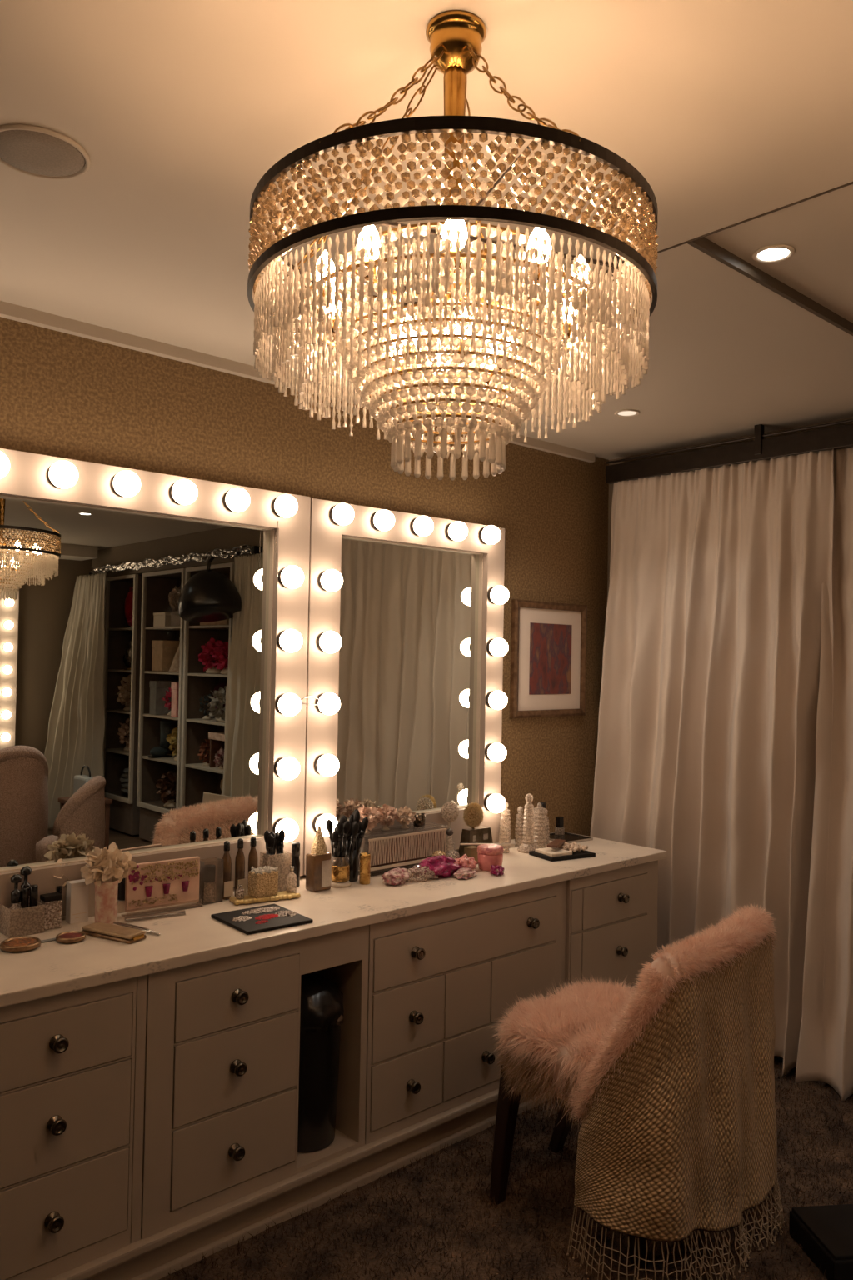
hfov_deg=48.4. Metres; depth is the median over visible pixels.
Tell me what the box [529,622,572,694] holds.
print
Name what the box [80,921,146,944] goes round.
case
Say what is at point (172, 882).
display
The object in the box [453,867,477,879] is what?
crystal
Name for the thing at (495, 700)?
bulb
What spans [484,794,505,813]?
bulb
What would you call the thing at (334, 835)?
makeup brush
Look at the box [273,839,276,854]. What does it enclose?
makeup brush
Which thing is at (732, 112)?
ceiling
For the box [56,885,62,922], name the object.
bottle
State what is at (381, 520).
bulb
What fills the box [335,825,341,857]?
makeup brush
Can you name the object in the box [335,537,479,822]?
mirror glass
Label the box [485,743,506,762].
bulb
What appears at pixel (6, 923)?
acrylic box
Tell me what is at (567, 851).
tray
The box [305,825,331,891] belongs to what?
lotion bottle
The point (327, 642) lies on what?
bulb
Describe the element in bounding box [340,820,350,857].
makeup brush
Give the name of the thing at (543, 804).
bottle
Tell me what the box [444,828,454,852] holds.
bottle
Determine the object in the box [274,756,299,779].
bulb
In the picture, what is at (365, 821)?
makeup brush
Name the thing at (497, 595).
bulb
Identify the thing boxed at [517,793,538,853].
glass bottle
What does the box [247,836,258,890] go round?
bottle
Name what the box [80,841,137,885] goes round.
bunch
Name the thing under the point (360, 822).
makeup brush
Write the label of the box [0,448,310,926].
vanity mirror
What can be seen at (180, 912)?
comb
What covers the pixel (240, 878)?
bottle
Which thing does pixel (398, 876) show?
packet
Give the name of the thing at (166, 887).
pot
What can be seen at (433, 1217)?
carpet
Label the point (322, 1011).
waste bin
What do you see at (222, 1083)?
drawer unit
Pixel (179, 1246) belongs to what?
plinth
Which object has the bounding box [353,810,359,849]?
makeup brush
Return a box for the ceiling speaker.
[0,123,90,179]
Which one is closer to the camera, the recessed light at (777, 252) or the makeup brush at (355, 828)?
the recessed light at (777, 252)
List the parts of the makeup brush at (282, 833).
handle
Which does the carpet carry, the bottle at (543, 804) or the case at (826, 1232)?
the case at (826, 1232)
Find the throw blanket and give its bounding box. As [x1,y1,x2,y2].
[566,934,785,1279]
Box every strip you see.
[130,975,147,1243]
[560,880,566,989]
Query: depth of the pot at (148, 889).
2.68 m
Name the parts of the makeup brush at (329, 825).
handle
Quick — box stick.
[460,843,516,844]
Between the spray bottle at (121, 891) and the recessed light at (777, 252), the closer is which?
the recessed light at (777, 252)
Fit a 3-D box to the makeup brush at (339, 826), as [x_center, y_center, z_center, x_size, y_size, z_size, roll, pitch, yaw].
[-0.284,0.675,3.044,0.024,0.188,0.038,2,-2,-41]
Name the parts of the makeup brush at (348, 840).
handle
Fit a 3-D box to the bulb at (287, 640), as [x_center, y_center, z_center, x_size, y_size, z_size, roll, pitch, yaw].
[-0.437,0.003,3.059,0.075,0.075,0.075,2,-2,-42]
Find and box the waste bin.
[297,973,344,1152]
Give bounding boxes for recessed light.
[615,409,639,416]
[752,244,794,263]
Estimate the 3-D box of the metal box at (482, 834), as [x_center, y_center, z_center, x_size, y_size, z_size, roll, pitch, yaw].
[0.189,0.759,3.562,0.140,0.105,0.060,2,-2,-42]
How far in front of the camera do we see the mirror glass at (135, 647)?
2.77 m
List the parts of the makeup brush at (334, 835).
handle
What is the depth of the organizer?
3.30 m
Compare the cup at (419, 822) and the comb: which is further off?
the cup at (419, 822)
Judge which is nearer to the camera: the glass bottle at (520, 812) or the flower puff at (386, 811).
the flower puff at (386, 811)
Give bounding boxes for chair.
[486,902,780,1270]
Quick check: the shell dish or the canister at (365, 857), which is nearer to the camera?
the shell dish
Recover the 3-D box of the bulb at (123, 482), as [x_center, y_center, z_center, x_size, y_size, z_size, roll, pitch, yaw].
[-0.849,-0.443,2.686,0.075,0.075,0.075,2,-2,-42]
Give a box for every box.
[0,901,44,938]
[65,879,89,924]
[80,871,94,916]
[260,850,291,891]
[458,825,493,857]
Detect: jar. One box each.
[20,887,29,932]
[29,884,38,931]
[40,892,62,929]
[247,865,278,898]
[477,844,504,871]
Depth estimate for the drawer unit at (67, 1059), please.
2.14 m
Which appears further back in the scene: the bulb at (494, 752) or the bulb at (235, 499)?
the bulb at (494, 752)
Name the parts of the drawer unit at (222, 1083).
drawer, drawer, drawer, knob, knob, knob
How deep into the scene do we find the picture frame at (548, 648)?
4.05 m
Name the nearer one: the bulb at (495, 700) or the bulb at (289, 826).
the bulb at (289, 826)
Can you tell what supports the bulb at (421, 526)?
attached to the vanity mirror at (407, 647)
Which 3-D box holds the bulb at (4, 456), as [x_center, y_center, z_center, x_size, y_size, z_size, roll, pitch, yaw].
[-1.115,-0.453,2.443,0.075,0.075,0.075,2,-2,-42]
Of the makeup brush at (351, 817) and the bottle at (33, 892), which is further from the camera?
the makeup brush at (351, 817)
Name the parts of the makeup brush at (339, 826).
handle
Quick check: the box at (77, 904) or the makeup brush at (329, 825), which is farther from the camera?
the makeup brush at (329, 825)
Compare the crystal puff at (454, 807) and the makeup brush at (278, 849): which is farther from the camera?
the crystal puff at (454, 807)
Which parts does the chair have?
leg, leg, seat, leg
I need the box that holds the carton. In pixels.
[195,857,223,904]
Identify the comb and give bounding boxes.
[124,910,185,922]
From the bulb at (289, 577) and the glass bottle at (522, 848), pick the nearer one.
the bulb at (289, 577)
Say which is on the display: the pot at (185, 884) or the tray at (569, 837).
the pot at (185, 884)
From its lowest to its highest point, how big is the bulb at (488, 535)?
0.075 m
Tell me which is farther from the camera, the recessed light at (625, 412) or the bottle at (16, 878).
the recessed light at (625, 412)
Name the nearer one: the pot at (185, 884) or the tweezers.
the tweezers
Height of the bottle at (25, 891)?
0.112 m
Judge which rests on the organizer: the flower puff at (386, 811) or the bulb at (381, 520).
the flower puff at (386, 811)
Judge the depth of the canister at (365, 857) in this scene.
3.08 m
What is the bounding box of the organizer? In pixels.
[358,821,445,876]
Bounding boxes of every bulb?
[0,451,9,478]
[46,460,78,488]
[110,470,140,496]
[169,479,197,504]
[223,487,249,512]
[271,494,298,517]
[272,818,299,842]
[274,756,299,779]
[275,693,301,716]
[276,629,303,652]
[278,565,304,588]
[312,814,338,836]
[314,754,339,776]
[315,692,340,714]
[316,630,341,653]
[318,569,343,591]
[329,503,354,525]
[370,510,394,530]
[410,515,434,536]
[445,521,468,540]
[479,525,500,544]
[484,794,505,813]
[485,690,507,709]
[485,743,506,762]
[486,638,508,657]
[487,585,509,604]
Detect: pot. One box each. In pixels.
[145,885,153,896]
[162,883,170,894]
[181,880,189,891]
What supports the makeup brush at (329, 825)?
in the tumbler
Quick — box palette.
[210,904,313,934]
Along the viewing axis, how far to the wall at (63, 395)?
3.29 m
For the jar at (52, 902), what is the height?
0.088 m
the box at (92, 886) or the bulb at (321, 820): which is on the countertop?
the box at (92, 886)
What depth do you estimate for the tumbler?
3.04 m
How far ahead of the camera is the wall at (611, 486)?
4.07 m
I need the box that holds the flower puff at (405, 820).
[396,805,416,829]
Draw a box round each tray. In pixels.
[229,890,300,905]
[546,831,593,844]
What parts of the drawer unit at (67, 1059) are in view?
knob, knob, knob, drawer, drawer, drawer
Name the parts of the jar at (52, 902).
lid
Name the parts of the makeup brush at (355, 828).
handle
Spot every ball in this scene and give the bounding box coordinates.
[431,850,446,856]
[446,850,460,859]
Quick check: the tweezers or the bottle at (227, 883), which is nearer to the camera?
the tweezers
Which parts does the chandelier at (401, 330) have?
chain, chain, stem, chain, chain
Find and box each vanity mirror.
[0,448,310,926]
[302,498,509,874]
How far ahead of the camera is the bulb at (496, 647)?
3.70 m
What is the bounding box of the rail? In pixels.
[605,419,852,484]
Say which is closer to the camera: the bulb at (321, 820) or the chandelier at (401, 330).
the chandelier at (401, 330)
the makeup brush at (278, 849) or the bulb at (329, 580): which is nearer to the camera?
the makeup brush at (278, 849)
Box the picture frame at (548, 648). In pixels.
[510,599,587,718]
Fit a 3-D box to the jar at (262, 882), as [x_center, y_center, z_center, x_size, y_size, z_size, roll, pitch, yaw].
[-0.495,0.729,2.871,0.083,0.086,0.058,2,-2,-42]
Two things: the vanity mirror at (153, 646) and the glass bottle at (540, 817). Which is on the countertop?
the glass bottle at (540, 817)
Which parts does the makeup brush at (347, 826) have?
handle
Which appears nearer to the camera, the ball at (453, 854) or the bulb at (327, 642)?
the bulb at (327, 642)
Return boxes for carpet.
[158,1056,852,1279]
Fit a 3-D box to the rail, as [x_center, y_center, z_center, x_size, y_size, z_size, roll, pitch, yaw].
[1.671,-0.769,3.283,0.042,0.136,2.560,2,-2,-42]
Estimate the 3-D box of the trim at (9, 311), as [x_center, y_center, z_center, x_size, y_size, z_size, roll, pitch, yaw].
[-0.989,-0.881,2.679,4.700,0.034,0.028,2,-2,-42]
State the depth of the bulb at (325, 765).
3.14 m
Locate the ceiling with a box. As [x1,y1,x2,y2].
[0,0,852,459]
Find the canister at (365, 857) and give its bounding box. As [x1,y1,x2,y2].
[359,852,370,884]
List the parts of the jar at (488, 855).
lid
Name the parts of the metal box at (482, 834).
plate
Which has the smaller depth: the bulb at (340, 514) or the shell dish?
the shell dish
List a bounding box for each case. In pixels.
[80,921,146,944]
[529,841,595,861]
[547,839,565,848]
[789,1204,852,1279]
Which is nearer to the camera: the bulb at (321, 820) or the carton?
the carton
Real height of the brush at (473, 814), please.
0.105 m
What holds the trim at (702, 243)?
attached to the ceiling
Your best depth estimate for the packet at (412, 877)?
3.15 m
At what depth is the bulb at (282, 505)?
3.03 m
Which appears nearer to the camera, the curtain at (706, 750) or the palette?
the palette
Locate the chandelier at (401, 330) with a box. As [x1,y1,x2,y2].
[247,10,659,480]
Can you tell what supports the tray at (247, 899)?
on the countertop
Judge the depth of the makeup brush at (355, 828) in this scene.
3.08 m
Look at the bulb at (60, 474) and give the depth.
2.55 m
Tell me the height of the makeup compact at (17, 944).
0.016 m
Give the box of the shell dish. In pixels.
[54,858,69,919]
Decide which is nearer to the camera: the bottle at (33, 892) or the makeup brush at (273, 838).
the bottle at (33, 892)
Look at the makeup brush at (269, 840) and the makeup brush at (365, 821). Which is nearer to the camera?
the makeup brush at (269, 840)
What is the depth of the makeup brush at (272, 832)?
2.99 m
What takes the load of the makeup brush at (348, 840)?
in the cup at (353, 877)
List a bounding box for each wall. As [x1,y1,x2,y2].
[0,316,609,839]
[607,416,852,1058]
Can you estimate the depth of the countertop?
2.62 m
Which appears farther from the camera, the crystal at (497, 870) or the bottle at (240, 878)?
the crystal at (497, 870)
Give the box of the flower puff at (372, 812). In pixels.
[358,805,380,834]
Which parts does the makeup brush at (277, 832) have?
handle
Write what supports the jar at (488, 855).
on the countertop
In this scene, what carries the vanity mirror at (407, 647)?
attached to the wall at (63, 395)
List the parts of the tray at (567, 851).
lid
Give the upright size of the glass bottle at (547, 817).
0.142 m
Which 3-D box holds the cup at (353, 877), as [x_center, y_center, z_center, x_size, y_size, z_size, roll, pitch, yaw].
[-0.252,0.743,3.133,0.056,0.105,0.056,2,-2,-42]
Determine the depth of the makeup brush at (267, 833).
2.98 m
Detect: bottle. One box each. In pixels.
[9,874,22,934]
[20,865,31,924]
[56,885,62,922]
[116,877,125,913]
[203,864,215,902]
[222,840,233,899]
[234,838,246,896]
[235,884,244,899]
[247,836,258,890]
[286,866,296,893]
[291,841,299,887]
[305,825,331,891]
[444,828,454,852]
[499,801,511,848]
[499,810,509,853]
[515,806,524,846]
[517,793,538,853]
[531,802,547,848]
[536,801,546,840]
[540,809,549,844]
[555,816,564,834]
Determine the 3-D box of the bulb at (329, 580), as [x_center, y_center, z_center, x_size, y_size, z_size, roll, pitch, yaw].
[-0.317,-0.199,3.170,0.075,0.075,0.075,2,-2,-42]
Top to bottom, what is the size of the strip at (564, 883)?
0.634 m
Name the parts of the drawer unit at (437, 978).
drawer, drawer, knob, knob, knob, drawer, drawer, drawer, knob, drawer, knob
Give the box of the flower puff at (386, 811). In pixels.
[376,804,399,830]
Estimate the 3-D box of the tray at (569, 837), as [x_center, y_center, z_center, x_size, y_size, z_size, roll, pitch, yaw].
[0.574,0.822,3.939,0.160,0.010,0.170,2,-2,-38]
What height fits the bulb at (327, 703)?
0.075 m
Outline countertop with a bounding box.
[0,831,667,1007]
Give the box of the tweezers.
[113,921,160,934]
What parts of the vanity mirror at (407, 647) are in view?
moulding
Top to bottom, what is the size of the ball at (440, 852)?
0.060 m
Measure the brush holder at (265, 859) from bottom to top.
0.118 m
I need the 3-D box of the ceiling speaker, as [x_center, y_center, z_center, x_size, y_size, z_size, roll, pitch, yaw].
[-0.726,-0.909,1.771,0.184,0.008,0.184,2,-2,-42]
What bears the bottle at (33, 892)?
in the acrylic box at (6, 923)
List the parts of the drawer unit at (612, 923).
drawer, drawer, drawer, drawer, knob, knob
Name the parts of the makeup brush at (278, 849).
handle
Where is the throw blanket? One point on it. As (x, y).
(686, 1141)
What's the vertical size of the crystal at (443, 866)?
0.073 m
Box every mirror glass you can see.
[0,496,270,869]
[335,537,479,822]
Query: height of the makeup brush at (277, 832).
0.173 m
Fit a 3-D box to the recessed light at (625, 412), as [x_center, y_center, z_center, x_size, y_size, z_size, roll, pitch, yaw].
[0.749,-0.846,3.537,0.094,0.006,0.094,2,-2,-42]
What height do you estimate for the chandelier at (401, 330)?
0.656 m
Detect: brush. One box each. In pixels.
[264,830,269,854]
[266,834,273,864]
[270,830,275,867]
[271,835,274,867]
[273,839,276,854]
[275,831,279,884]
[275,833,282,888]
[279,829,284,880]
[325,819,334,856]
[331,831,338,857]
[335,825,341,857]
[336,821,343,857]
[339,816,346,857]
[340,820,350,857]
[346,820,351,849]
[348,814,353,835]
[348,821,359,864]
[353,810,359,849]
[355,816,368,857]
[356,821,361,844]
[462,802,484,829]
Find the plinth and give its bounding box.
[47,1088,554,1279]
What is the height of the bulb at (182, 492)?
0.075 m
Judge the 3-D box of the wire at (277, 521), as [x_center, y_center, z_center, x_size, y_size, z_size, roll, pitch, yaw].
[-0.483,-0.295,3.064,0.011,0.180,0.003,2,-1,-28]
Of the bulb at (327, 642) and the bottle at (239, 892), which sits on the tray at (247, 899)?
the bottle at (239, 892)
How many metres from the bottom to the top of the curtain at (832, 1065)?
2.325 m
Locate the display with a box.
[121,856,202,918]
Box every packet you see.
[381,867,410,885]
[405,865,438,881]
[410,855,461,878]
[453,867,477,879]
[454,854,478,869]
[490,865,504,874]
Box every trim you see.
[0,300,595,462]
[564,181,852,335]
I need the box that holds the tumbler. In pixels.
[330,854,351,887]
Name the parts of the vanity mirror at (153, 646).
moulding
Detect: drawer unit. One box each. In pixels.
[0,977,136,1279]
[140,925,369,1239]
[365,881,562,1144]
[565,860,658,990]
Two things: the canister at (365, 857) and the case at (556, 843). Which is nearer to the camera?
the canister at (365, 857)
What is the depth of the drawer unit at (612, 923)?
3.51 m
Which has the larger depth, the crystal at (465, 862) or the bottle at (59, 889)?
the crystal at (465, 862)
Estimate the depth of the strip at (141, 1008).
2.26 m
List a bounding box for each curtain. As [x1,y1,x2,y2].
[590,448,834,1083]
[795,447,852,1101]
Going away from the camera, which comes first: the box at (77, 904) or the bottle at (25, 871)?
the bottle at (25, 871)
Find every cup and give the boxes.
[94,878,119,924]
[345,850,359,882]
[413,812,425,827]
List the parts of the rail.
rod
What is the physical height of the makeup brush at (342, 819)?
0.197 m
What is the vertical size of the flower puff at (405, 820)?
0.080 m
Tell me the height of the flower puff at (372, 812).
0.096 m
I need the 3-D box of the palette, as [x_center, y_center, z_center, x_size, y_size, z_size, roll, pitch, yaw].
[-0.460,0.773,2.643,0.204,0.016,0.210,2,-2,-39]
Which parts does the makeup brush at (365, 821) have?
handle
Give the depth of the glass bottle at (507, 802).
3.75 m
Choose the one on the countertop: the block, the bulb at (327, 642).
the block
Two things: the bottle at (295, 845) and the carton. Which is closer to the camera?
the carton
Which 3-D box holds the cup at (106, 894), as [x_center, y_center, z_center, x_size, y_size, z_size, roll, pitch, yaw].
[-0.876,0.714,2.591,0.064,0.116,0.064,2,-2,-42]
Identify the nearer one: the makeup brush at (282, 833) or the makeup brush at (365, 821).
the makeup brush at (282, 833)
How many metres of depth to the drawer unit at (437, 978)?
2.95 m
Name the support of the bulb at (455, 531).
attached to the vanity mirror at (407, 647)
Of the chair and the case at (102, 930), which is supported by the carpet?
the chair
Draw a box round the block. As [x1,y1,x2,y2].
[464,845,478,864]
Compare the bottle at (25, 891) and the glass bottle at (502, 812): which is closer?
the bottle at (25, 891)
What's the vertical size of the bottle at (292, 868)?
0.088 m
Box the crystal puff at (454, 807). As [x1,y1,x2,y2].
[440,801,459,851]

